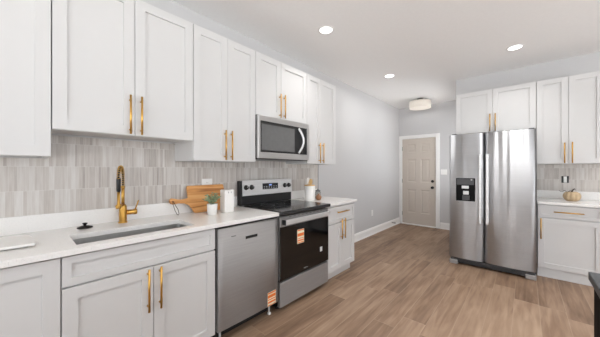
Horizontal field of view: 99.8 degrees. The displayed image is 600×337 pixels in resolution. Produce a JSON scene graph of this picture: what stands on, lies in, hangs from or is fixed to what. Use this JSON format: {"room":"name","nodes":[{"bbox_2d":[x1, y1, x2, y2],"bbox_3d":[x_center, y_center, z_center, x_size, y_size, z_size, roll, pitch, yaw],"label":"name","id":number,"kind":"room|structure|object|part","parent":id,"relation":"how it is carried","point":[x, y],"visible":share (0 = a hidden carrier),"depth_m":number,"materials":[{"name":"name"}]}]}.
{"room":"kitchen","nodes":[
{"label":"kitchen","id":0,"kind":"room"},
{"bbox_2d":[0,0,398,233],"bbox_3d":[-0.823,-0.084,2.610,0.120,2.770,9.840,0,0,42],"label":"wall","id":1,"kind":"structure","parent":0,"point":[366,168],"depth_m":4.60,"materials":[{"name":"paint"}]},
{"bbox_2d":[0,0,50,157],"bbox_3d":[-1.694,-0.606,1.273,0.360,1.070,0.604,0,0,42],"label":"upper cabinet","id":2,"kind":"object","parent":1,"relation":"attached to","point":[25,25],"visible":1,"depth_m":1.31,"materials":[{"name":"paint"}]},
{"bbox_2d":[51,0,192,143],"bbox_3d":[-1.215,-0.682,1.782,0.396,0.918,0.787,0,0,42],"label":"upper cabinet","id":3,"kind":"object","parent":1,"relation":"attached to","point":[122,69],"visible":0.98,"depth_m":1.62,"materials":[{"name":"paint"}]},
{"bbox_3d":[-1.233,-0.682,1.534,0.019,0.915,0.391,0,0,42],"label":"door","id":4,"kind":"part","parent":3,"relation":"part of","materials":[{"name":"paint"}]},
{"bbox_3d":[-1.102,-0.356,1.640,0.038,0.253,0.013,0,0,42],"label":"handle","id":5,"kind":"part","parent":3,"relation":"part of","materials":[{"name":"gold metal"}]},
{"bbox_3d":[-1.059,-0.356,1.687,0.038,0.253,0.013,0,0,42],"label":"handle","id":6,"kind":"part","parent":3,"relation":"part of","materials":[{"name":"gold metal"}]},
{"bbox_3d":[-0.971,-0.682,1.828,0.019,0.915,0.391,0,0,42],"label":"door","id":7,"kind":"part","parent":3,"relation":"part of","materials":[{"name":"paint"}]},
{"bbox_2d":[0,135,317,217],"bbox_3d":[-0.925,0.031,2.395,0.014,0.505,3.583,0,0,42],"label":"tile backsplash","id":8,"kind":"structure","parent":1,"relation":"attached to","point":[79,174],"depth_m":1.84,"materials":[{"name":"tile"}]},
{"bbox_2d":[202,179,211,184],"bbox_3d":[-0.891,0.146,2.423,0.007,0.115,0.105,0,0,42],"label":"wall outlet","id":9,"kind":"object","parent":8,"relation":"attached to","point":[204,181],"visible":0.5,"depth_m":2.42,"materials":[{"name":"white plastic"}]},
{"bbox_2d":[175,24,254,162],"bbox_3d":[-0.749,-0.606,2.305,0.396,1.070,0.608,0,0,42],"label":"upper cabinet","id":10,"kind":"object","parent":1,"relation":"attached to","point":[223,68],"visible":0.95,"depth_m":2.15,"materials":[{"name":"paint"}]},
{"bbox_3d":[-0.737,-0.606,2.090,0.019,1.067,0.301,0,0,42],"label":"door","id":11,"kind":"part","parent":10,"relation":"part of","materials":[{"name":"paint"}]},
{"bbox_3d":[-0.638,-0.209,2.160,0.038,0.254,0.013,0,0,42],"label":"handle","id":12,"kind":"part","parent":10,"relation":"part of","materials":[{"name":"gold metal"}]},
{"bbox_3d":[-0.596,-0.209,2.207,0.038,0.254,0.013,0,0,42],"label":"handle","id":13,"kind":"part","parent":10,"relation":"part of","materials":[{"name":"gold metal"}]},
{"bbox_3d":[-0.534,-0.606,2.317,0.019,1.067,0.301,0,0,42],"label":"door","id":14,"kind":"part","parent":10,"relation":"part of","materials":[{"name":"paint"}]},
{"bbox_2d":[255,51,306,123],"bbox_3d":[-0.292,-0.837,2.817,0.396,0.608,0.759,0,0,42],"label":"upper cabinet","id":15,"kind":"object","parent":1,"relation":"attached to","point":[280,88],"visible":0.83,"depth_m":2.66,"materials":[{"name":"paint"}]},
{"bbox_3d":[-0.319,-0.837,2.558,0.019,0.605,0.334,0,0,42],"label":"door","id":16,"kind":"part","parent":15,"relation":"part of","materials":[{"name":"paint"}]},
{"bbox_2d":[255,114,308,161],"bbox_3d":[-0.267,-0.313,2.789,0.463,0.428,0.762,0,0,42],"label":"microwave","id":17,"kind":"object","parent":15,"relation":"attached to","point":[276,139],"visible":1,"depth_m":2.61,"materials":[{"name":"grey metal"}]},
{"bbox_3d":[0.014,-0.316,2.805,0.078,0.288,0.025,0,0,2],"label":"handle","id":18,"kind":"part","parent":17,"relation":"part of","materials":[{"name":"metal"}]},
{"bbox_3d":[0.057,-0.320,2.889,0.002,0.287,0.058,0,0,42],"label":"control panel","id":19,"kind":"part","parent":17,"relation":"part of","materials":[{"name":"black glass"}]},
{"bbox_3d":[-0.066,-0.837,2.842,0.019,0.605,0.420,0,0,42],"label":"door","id":20,"kind":"part","parent":15,"relation":"part of","materials":[{"name":"paint"}]},
{"bbox_2d":[286,74,335,164],"bbox_3d":[0.165,-0.606,3.330,0.396,1.070,0.609,0,0,42],"label":"upper cabinet","id":21,"kind":"object","parent":1,"relation":"attached to","point":[321,95],"visible":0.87,"depth_m":3.20,"materials":[{"name":"paint"}]},
{"bbox_3d":[0.163,-0.606,3.099,0.019,1.067,0.259,0,0,42],"label":"door","id":22,"kind":"part","parent":21,"relation":"part of","materials":[{"name":"paint"}]},
{"bbox_3d":[0.366,-0.606,3.326,0.019,1.067,0.345,0,0,42],"label":"door","id":23,"kind":"part","parent":21,"relation":"part of","materials":[{"name":"paint"}]},
{"bbox_2d":[354,217,399,242],"bbox_3d":[1.350,1.231,4.935,0.028,0.140,3.238,0,0,42],"label":"baseboard","id":24,"kind":"structure","parent":1,"relation":"attached to","point":[366,233],"depth_m":5.14,"materials":[{"name":"paint"}]},
{"bbox_2d":[172,0,599,108],"bbox_3d":[1.237,-1.519,0.773,5.640,0.100,9.840,0,0,42],"label":"ceiling","id":25,"kind":"structure","parent":0,"point":[428,46],"depth_m":2.73,"materials":[{"name":"paint"}]},
{"bbox_2d":[318,25,333,34],"bbox_3d":[0.274,-1.466,2.658,0.176,0.005,0.176,0,0,42],"label":"recessed light","id":26,"kind":"object","parent":25,"relation":"in","point":[326,29],"visible":1,"depth_m":2.64,"materials":[{"name":"paint"}]},
{"bbox_2d":[384,74,394,77],"bbox_3d":[1.406,-1.466,3.965,0.176,0.005,0.176,0,0,42],"label":"recessed light","id":27,"kind":"object","parent":25,"relation":"in","point":[387,75],"visible":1,"depth_m":3.97,"materials":[{"name":"paint"}]},
{"bbox_2d":[409,98,430,109],"bbox_3d":[2.506,-1.374,5.268,0.406,0.190,0.406,0,0,42],"label":"drum ceiling light","id":28,"kind":"object","parent":25,"relation":"attached to","point":[419,104],"visible":1,"depth_m":5.13,"materials":[{"name":"white fabric"}]},
{"bbox_2d":[410,106,430,109],"bbox_3d":[2.506,-1.282,5.268,0.396,0.003,0.396,0,0,42],"label":"diffuser","id":29,"kind":"object","parent":28,"relation":"attached to","point":[411,107],"depth_m":5.23,"materials":[{"name":"white fabric"}]},
{"bbox_2d":[506,44,524,50],"bbox_3d":[2.588,-1.466,3.039,0.176,0.005,0.176,0,0,42],"label":"recessed light","id":30,"kind":"object","parent":25,"relation":"in","point":[517,46],"visible":1,"depth_m":3.03,"materials":[{"name":"paint"}]},
{"bbox_2d":[221,223,593,336],"bbox_3d":[1.237,1.351,0.773,5.640,0.100,9.840,0,0,42],"label":"floor","id":31,"kind":"structure","parent":0,"point":[401,280],"depth_m":2.49,"materials":[{"name":"brown wood"}]},
{"bbox_2d":[0,258,59,336],"bbox_3d":[-1.588,0.860,1.196,0.617,0.882,0.611,0,0,42],"label":"base cabinet","id":32,"kind":"object","parent":31,"relation":"on","point":[30,292],"visible":0.64,"depth_m":1.15,"materials":[{"name":"paint"}]},
{"bbox_2d":[60,228,214,336],"bbox_3d":[-1.099,0.860,1.716,0.654,0.882,0.812,0,0,42],"label":"base cabinet","id":33,"kind":"object","parent":31,"relation":"on","point":[162,287],"visible":0.91,"depth_m":1.48,"materials":[{"name":"paint"}]},
{"bbox_3d":[-1.025,0.890,1.378,0.019,0.610,0.403,0,0,42],"label":"door","id":34,"kind":"part","parent":33,"relation":"part of","materials":[{"name":"paint"}]},
{"bbox_3d":[-0.890,0.502,1.529,0.019,0.146,0.809,0,0,42],"label":"drawer","id":35,"kind":"part","parent":33,"relation":"part of","materials":[{"name":"paint"}]},
{"bbox_2d":[0,196,278,268],"bbox_3d":[-1.114,0.351,1.710,0.644,0.135,2.068,0,0,42],"label":"countertop","id":36,"kind":"structure","parent":33,"relation":"on","point":[54,234],"depth_m":1.64,"materials":[{"name":"white stone"}]},
{"bbox_2d":[0,235,36,250],"bbox_3d":[-1.615,0.379,1.179,0.302,0.019,0.530,0,0,42],"label":"serving tray","id":37,"kind":"object","parent":36,"relation":"on","point":[17,241],"visible":1,"depth_m":1.29,"materials":[{"name":"white ceramic"}]},
{"bbox_2d":[76,222,92,228],"bbox_3d":[-1.427,0.370,1.675,0.086,0.036,0.086,0,0,42],"label":"stopper","id":38,"kind":"object","parent":36,"relation":"on","point":[84,226],"visible":1,"depth_m":1.66,"materials":[{"name":"black metal"}]},
{"bbox_2d":[115,165,138,222],"bbox_3d":[-1.270,0.179,1.807,0.106,0.417,0.234,0,0,-3],"label":"kitchen faucet","id":39,"kind":"object","parent":36,"relation":"on","point":[122,207],"visible":1,"depth_m":1.83,"materials":[{"name":"gold metal"}]},
{"bbox_2d":[73,223,184,244],"bbox_3d":[-1.051,0.510,1.634,0.321,0.182,0.682,0,0,42],"label":"sink","id":40,"kind":"object","parent":36,"relation":"in","point":[159,228],"visible":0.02,"depth_m":1.70,"materials":[{"name":"metal"}]},
{"bbox_2d":[169,184,223,214],"bbox_3d":[-0.917,0.266,2.302,0.091,0.239,0.522,0,0,42],"label":"cutting board","id":41,"kind":"object","parent":36,"relation":"on","point":[196,193],"visible":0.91,"depth_m":2.29,"materials":[{"name":"brown wood"}]},
{"bbox_2d":[202,192,220,214],"bbox_3d":[-0.776,0.289,2.173,0.178,0.198,0.160,0,0,42],"label":"potted plant","id":42,"kind":"object","parent":36,"relation":"on","point":[211,207],"visible":1,"depth_m":2.15,"materials":[{"name":"green plant"}]},
{"bbox_3d":[-0.760,0.342,2.185,0.088,0.092,0.088,0,0,42],"label":"pot","id":43,"kind":"part","parent":42,"relation":"part of","materials":[{"name":"white ceramic"}]},
{"bbox_2d":[220,189,233,212],"bbox_3d":[-0.665,0.286,2.302,0.093,0.205,0.094,0,0,42],"label":"canister","id":44,"kind":"object","parent":36,"relation":"on","point":[227,195],"visible":1,"depth_m":2.27,"materials":[{"name":"white ceramic"}]},
{"bbox_3d":[-0.891,0.713,1.487,0.038,0.250,0.013,0,0,42],"label":"handle","id":45,"kind":"part","parent":33,"relation":"part of","materials":[{"name":"gold metal"}]},
{"bbox_3d":[-0.848,0.713,1.536,0.038,0.250,0.013,0,0,42],"label":"handle","id":46,"kind":"part","parent":33,"relation":"part of","materials":[{"name":"gold metal"}]},
{"bbox_3d":[-0.755,0.890,1.681,0.019,0.610,0.403,0,0,42],"label":"door","id":47,"kind":"part","parent":33,"relation":"part of","materials":[{"name":"paint"}]},
{"bbox_2d":[212,217,277,336],"bbox_3d":[-0.618,0.865,2.245,0.612,0.872,0.596,0,0,42],"label":"dishwasher","id":48,"kind":"object","parent":31,"relation":"on","point":[246,254],"visible":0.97,"depth_m":2.00,"materials":[{"name":"metal"}]},
{"bbox_2d":[268,290,275,305],"bbox_3d":[-0.246,1.122,2.203,0.001,0.113,0.090,0,0,42],"label":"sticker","id":49,"kind":"object","parent":48,"relation":"attached to","point":[271,293],"depth_m":2.20,"materials":[{"name":"paper"}]},
{"bbox_2d":[237,179,330,308],"bbox_3d":[-0.155,0.708,2.736,0.664,1.186,0.785,0,0,42],"label":"electric range","id":50,"kind":"object","parent":31,"relation":"on","point":[302,225],"visible":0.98,"depth_m":2.59,"materials":[{"name":"silver metal"}]},
{"bbox_3d":[-0.363,0.198,2.914,0.041,0.166,0.742,0,0,42],"label":"control panel","id":51,"kind":"part","parent":50,"relation":"part of","materials":[{"name":"metal"}]},
{"bbox_2d":[244,200,330,215],"bbox_3d":[-0.125,0.397,2.729,0.580,0.036,0.756,0,0,42],"label":"cooktop","id":52,"kind":"object","parent":50,"relation":"in","point":[287,207],"depth_m":2.66,"materials":[{"name":"black glass"}]},
{"bbox_2d":[298,229,303,242],"bbox_3d":[0.008,0.652,2.479,0.001,0.129,0.094,0,0,42],"label":"sticker","id":53,"kind":"object","parent":50,"relation":"attached to","point":[300,231],"depth_m":2.48,"materials":[{"name":"paper"}]},
{"bbox_3d":[0.054,1.145,2.569,0.040,0.223,0.746,0,0,42],"label":"storage drawer","id":54,"kind":"part","parent":50,"relation":"part of","materials":[{"name":"metal"}]},
{"bbox_3d":[0.053,0.725,2.570,0.038,0.583,0.746,0,0,42],"label":"oven door","id":55,"kind":"part","parent":50,"relation":"part of","materials":[{"name":"glass"}]},
{"bbox_3d":[0.068,0.770,2.557,0.009,0.487,0.746,0,0,42],"label":"door glass","id":56,"kind":"part","parent":50,"relation":"part of","materials":[{"name":"black glass"}]},
{"bbox_3d":[0.094,0.482,2.534,0.022,0.046,0.684,0,0,42],"label":"handle","id":57,"kind":"part","parent":50,"relation":"part of","materials":[{"name":"metal"}]},
{"bbox_2d":[326,202,353,278],"bbox_3d":[0.297,0.860,3.281,0.654,0.882,0.603,0,0,42],"label":"base cabinet","id":58,"kind":"object","parent":31,"relation":"on","point":[340,219],"visible":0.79,"depth_m":3.07,"materials":[{"name":"paint"}]},
{"bbox_2d":[291,189,356,205],"bbox_3d":[0.297,0.351,3.292,0.644,0.135,0.636,0,0,42],"label":"countertop","id":59,"kind":"structure","parent":58,"relation":"on","point":[295,195],"depth_m":3.27,"materials":[{"name":"white stone"}]},
{"bbox_2d":[304,185,314,199],"bbox_3d":[0.124,0.292,3.229,0.135,0.192,0.135,0,0,42],"label":"utensil crock","id":60,"kind":"object","parent":59,"relation":"on","point":[309,190],"visible":0.97,"depth_m":3.17,"materials":[{"name":"white ceramic"}]},
{"bbox_2d":[315,189,320,198],"bbox_3d":[0.239,0.322,3.358,0.076,0.132,0.076,0,0,42],"label":"glass jar","id":61,"kind":"object","parent":59,"relation":"on","point":[317,190],"visible":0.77,"depth_m":3.33,"materials":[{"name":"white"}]},
{"bbox_3d":[0.406,0.920,2.982,0.019,0.550,0.298,0,0,42],"label":"door","id":62,"kind":"part","parent":58,"relation":"part of","materials":[{"name":"paint"}]},
{"bbox_3d":[0.506,0.539,3.095,0.019,0.192,0.600,0,0,42],"label":"drawer","id":63,"kind":"part","parent":58,"relation":"part of","materials":[{"name":"paint"}]},
{"bbox_3d":[0.607,0.920,3.207,0.019,0.550,0.298,0,0,42],"label":"door","id":64,"kind":"part","parent":58,"relation":"part of","materials":[{"name":"paint"}]},
{"bbox_2d":[449,128,536,280],"bbox_3d":[2.656,0.404,3.498,0.896,1.795,0.822,0,0,42],"label":"refrigerator","id":65,"kind":"object","parent":31,"relation":"on","point":[493,175],"visible":1,"depth_m":3.20,"materials":[{"name":"grey metal"}]},
{"bbox_3d":[2.229,0.168,3.404,0.198,0.077,0.005,0,0,42],"label":"dispenser panel","id":66,"kind":"part","parent":65,"relation":"part of","materials":[{"name":"grey plastic"}]},
{"bbox_3d":[2.261,0.366,3.433,0.393,1.690,0.074,0,0,42],"label":"door","id":67,"kind":"part","parent":65,"relation":"part of","materials":[{"name":"metal"}]},
{"bbox_3d":[2.342,0.251,3.278,0.030,0.900,0.074,0,0,42],"label":"handle","id":68,"kind":"part","parent":65,"relation":"part of","materials":[{"name":"metal"}]},
{"bbox_3d":[2.397,0.251,3.229,0.030,0.900,0.074,0,0,42],"label":"handle","id":69,"kind":"part","parent":65,"relation":"part of","materials":[{"name":"metal"}]},
{"bbox_3d":[2.598,0.366,3.133,0.497,1.690,0.074,0,0,42],"label":"door","id":70,"kind":"part","parent":65,"relation":"part of","materials":[{"name":"metal"}]},
{"bbox_2d":[537,204,599,285],"bbox_3d":[3.285,0.860,3.114,0.530,0.882,0.614,0,0,42],"label":"base cabinet","id":71,"kind":"object","parent":31,"relation":"on","point":[568,237],"visible":0.94,"depth_m":2.92,"materials":[{"name":"paint"}]},
{"bbox_3d":[2.917,0.714,3.056,0.013,0.251,0.038,0,0,42],"label":"handle","id":72,"kind":"part","parent":71,"relation":"part of","materials":[{"name":"gold metal"}]},
{"bbox_3d":[3.111,0.502,2.919,0.527,0.146,0.019,0,0,42],"label":"drawer","id":73,"kind":"part","parent":71,"relation":"part of","materials":[{"name":"paint"}]},
{"bbox_3d":[3.088,0.501,2.903,0.242,0.013,0.038,0,0,42],"label":"handle","id":74,"kind":"part","parent":71,"relation":"part of","materials":[{"name":"gold metal"}]},
{"bbox_2d":[588,272,599,336],"bbox_3d":[0.731,0.845,-0.185,0.979,0.913,2.197,0,0,42],"label":"kitchen island","id":75,"kind":"object","parent":31,"relation":"on","point":[594,278],"visible":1,"depth_m":0.90,"materials":[{"name":"stone"}]},
{"bbox_2d":[588,272,599,297],"bbox_3d":[0.731,0.403,-0.185,0.979,0.030,2.197,0,0,42],"label":"island countertop","id":76,"kind":"structure","parent":75,"relation":"on","point":[594,278],"depth_m":0.89,"materials":[{"name":"stone"}]},
{"bbox_3d":[0.853,0.816,0.666,0.004,0.767,0.707,0,0,42],"label":"panel","id":77,"kind":"part","parent":75,"relation":"part of","materials":[{"name":"paint"}]},
{"bbox_3d":[3.724,0.860,2.747,0.605,0.882,0.578,0,0,42],"label":"base cabinet","id":78,"kind":"object","parent":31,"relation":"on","visible":0},
{"bbox_2d":[537,190,599,207],"bbox_3d":[3.518,0.351,2.916,1.148,0.135,0.605,0,0,42],"label":"countertop","id":79,"kind":"structure","parent":78,"relation":"on","point":[549,197],"depth_m":3.16,"materials":[{"name":"white stone"}]},
{"bbox_2d":[559,188,580,200],"bbox_3d":[3.356,0.310,3.118,0.160,0.157,0.159,0,0,-12],"label":"pumpkin","id":80,"kind":"object","parent":79,"relation":"on","point":[569,196],"visible":1,"depth_m":3.08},
{"bbox_2d":[399,100,455,222],"bbox_3d":[3.039,-0.084,5.678,1.560,2.770,0.120,0,0,42],"label":"wall","id":81,"kind":"structure","parent":0,"point":[440,118],"depth_m":5.54,"materials":[{"name":"paint"}]},
{"bbox_2d":[402,137,435,226],"bbox_3d":[2.741,0.277,5.862,0.738,1.999,0.110,0,0,42],"label":"door","id":82,"kind":"structure","parent":81,"relation":"in","point":[419,154],"depth_m":5.86,"materials":[{"name":"paint"}]},
{"bbox_2d":[402,222,435,227],"bbox_3d":[2.754,1.290,5.871,0.737,0.022,0.090,0,0,42],"label":"threshold","id":83,"kind":"object","parent":81,"relation":"attached to","point":[402,222],"depth_m":5.83,"materials":[{"name":"paint"}]},
{"bbox_2d":[399,133,439,228],"bbox_3d":[2.745,0.249,5.848,0.886,2.105,0.018,0,0,42],"label":"trim","id":84,"kind":"structure","parent":81,"relation":"attached to","point":[437,135],"depth_m":5.59,"materials":[{"name":"paint"}]},
{"bbox_2d":[441,169,446,174],"bbox_3d":[3.138,0.056,5.503,0.125,0.115,0.009,0,0,42],"label":"light switch","id":85,"kind":"object","parent":81,"relation":"attached to","point":[443,171],"visible":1,"depth_m":5.50,"materials":[{"name":"white plastic"}]},
{"bbox_2d":[440,222,449,229],"bbox_3d":[3.281,1.231,5.363,0.540,0.140,0.028,0,0,42],"label":"baseboard","id":86,"kind":"structure","parent":81,"relation":"attached to","point":[446,226],"depth_m":5.47,"materials":[{"name":"paint"}]},
{"bbox_2d":[456,51,599,163],"bbox_3d":[4.135,-0.084,2.851,4.080,2.770,0.120,0,0,42],"label":"wall","id":87,"kind":"structure","parent":0,"point":[586,63],"depth_m":3.54,"materials":[{"name":"paint"}]},
{"bbox_2d":[456,82,535,134],"bbox_3d":[2.828,-0.837,3.684,0.897,0.608,0.376,0,0,42],"label":"upper cabinet","id":88,"kind":"object","parent":87,"relation":"attached to","point":[513,107],"visible":0.94,"depth_m":3.54,"materials":[{"name":"paint"}]},
{"bbox_3d":[2.565,-0.837,3.728,0.446,0.605,0.019,0,0,42],"label":"door","id":89,"kind":"part","parent":88,"relation":"part of","materials":[{"name":"paint"}]},
{"bbox_3d":[2.900,-0.837,3.429,0.446,0.605,0.019,0,0,42],"label":"door","id":90,"kind":"part","parent":88,"relation":"part of","materials":[{"name":"paint"}]},
{"bbox_2d":[536,71,599,163],"bbox_3d":[3.379,-0.606,3.193,0.574,1.070,0.376,0,0,42],"label":"upper cabinet","id":91,"kind":"object","parent":87,"relation":"attached to","point":[567,108],"visible":0.98,"depth_m":3.09,"materials":[{"name":"paint"}]},
{"bbox_3d":[3.176,-0.606,3.183,0.284,1.067,0.019,0,0,42],"label":"door","id":92,"kind":"part","parent":91,"relation":"part of","materials":[{"name":"paint"}]},
{"bbox_3d":[3.391,-0.606,2.991,0.285,1.067,0.019,0,0,42],"label":"door","id":93,"kind":"part","parent":91,"relation":"part of","materials":[{"name":"paint"}]},
{"bbox_2d":[537,164,599,191],"bbox_3d":[3.715,0.107,3.139,1.152,0.353,0.010,0,0,42],"label":"tile backsplash","id":94,"kind":"structure","parent":87,"relation":"attached to","point":[582,177],"depth_m":3.30,"materials":[{"name":"tile"}]},
{"bbox_2d":[561,176,568,182],"bbox_3d":[3.491,0.131,3.323,0.068,0.090,0.012,0,0,42],"label":"wall outlet","id":95,"kind":"object","parent":94,"relation":"attached to","point":[564,179],"visible":1,"depth_m":3.32,"materials":[{"name":"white plastic"}]}
]}

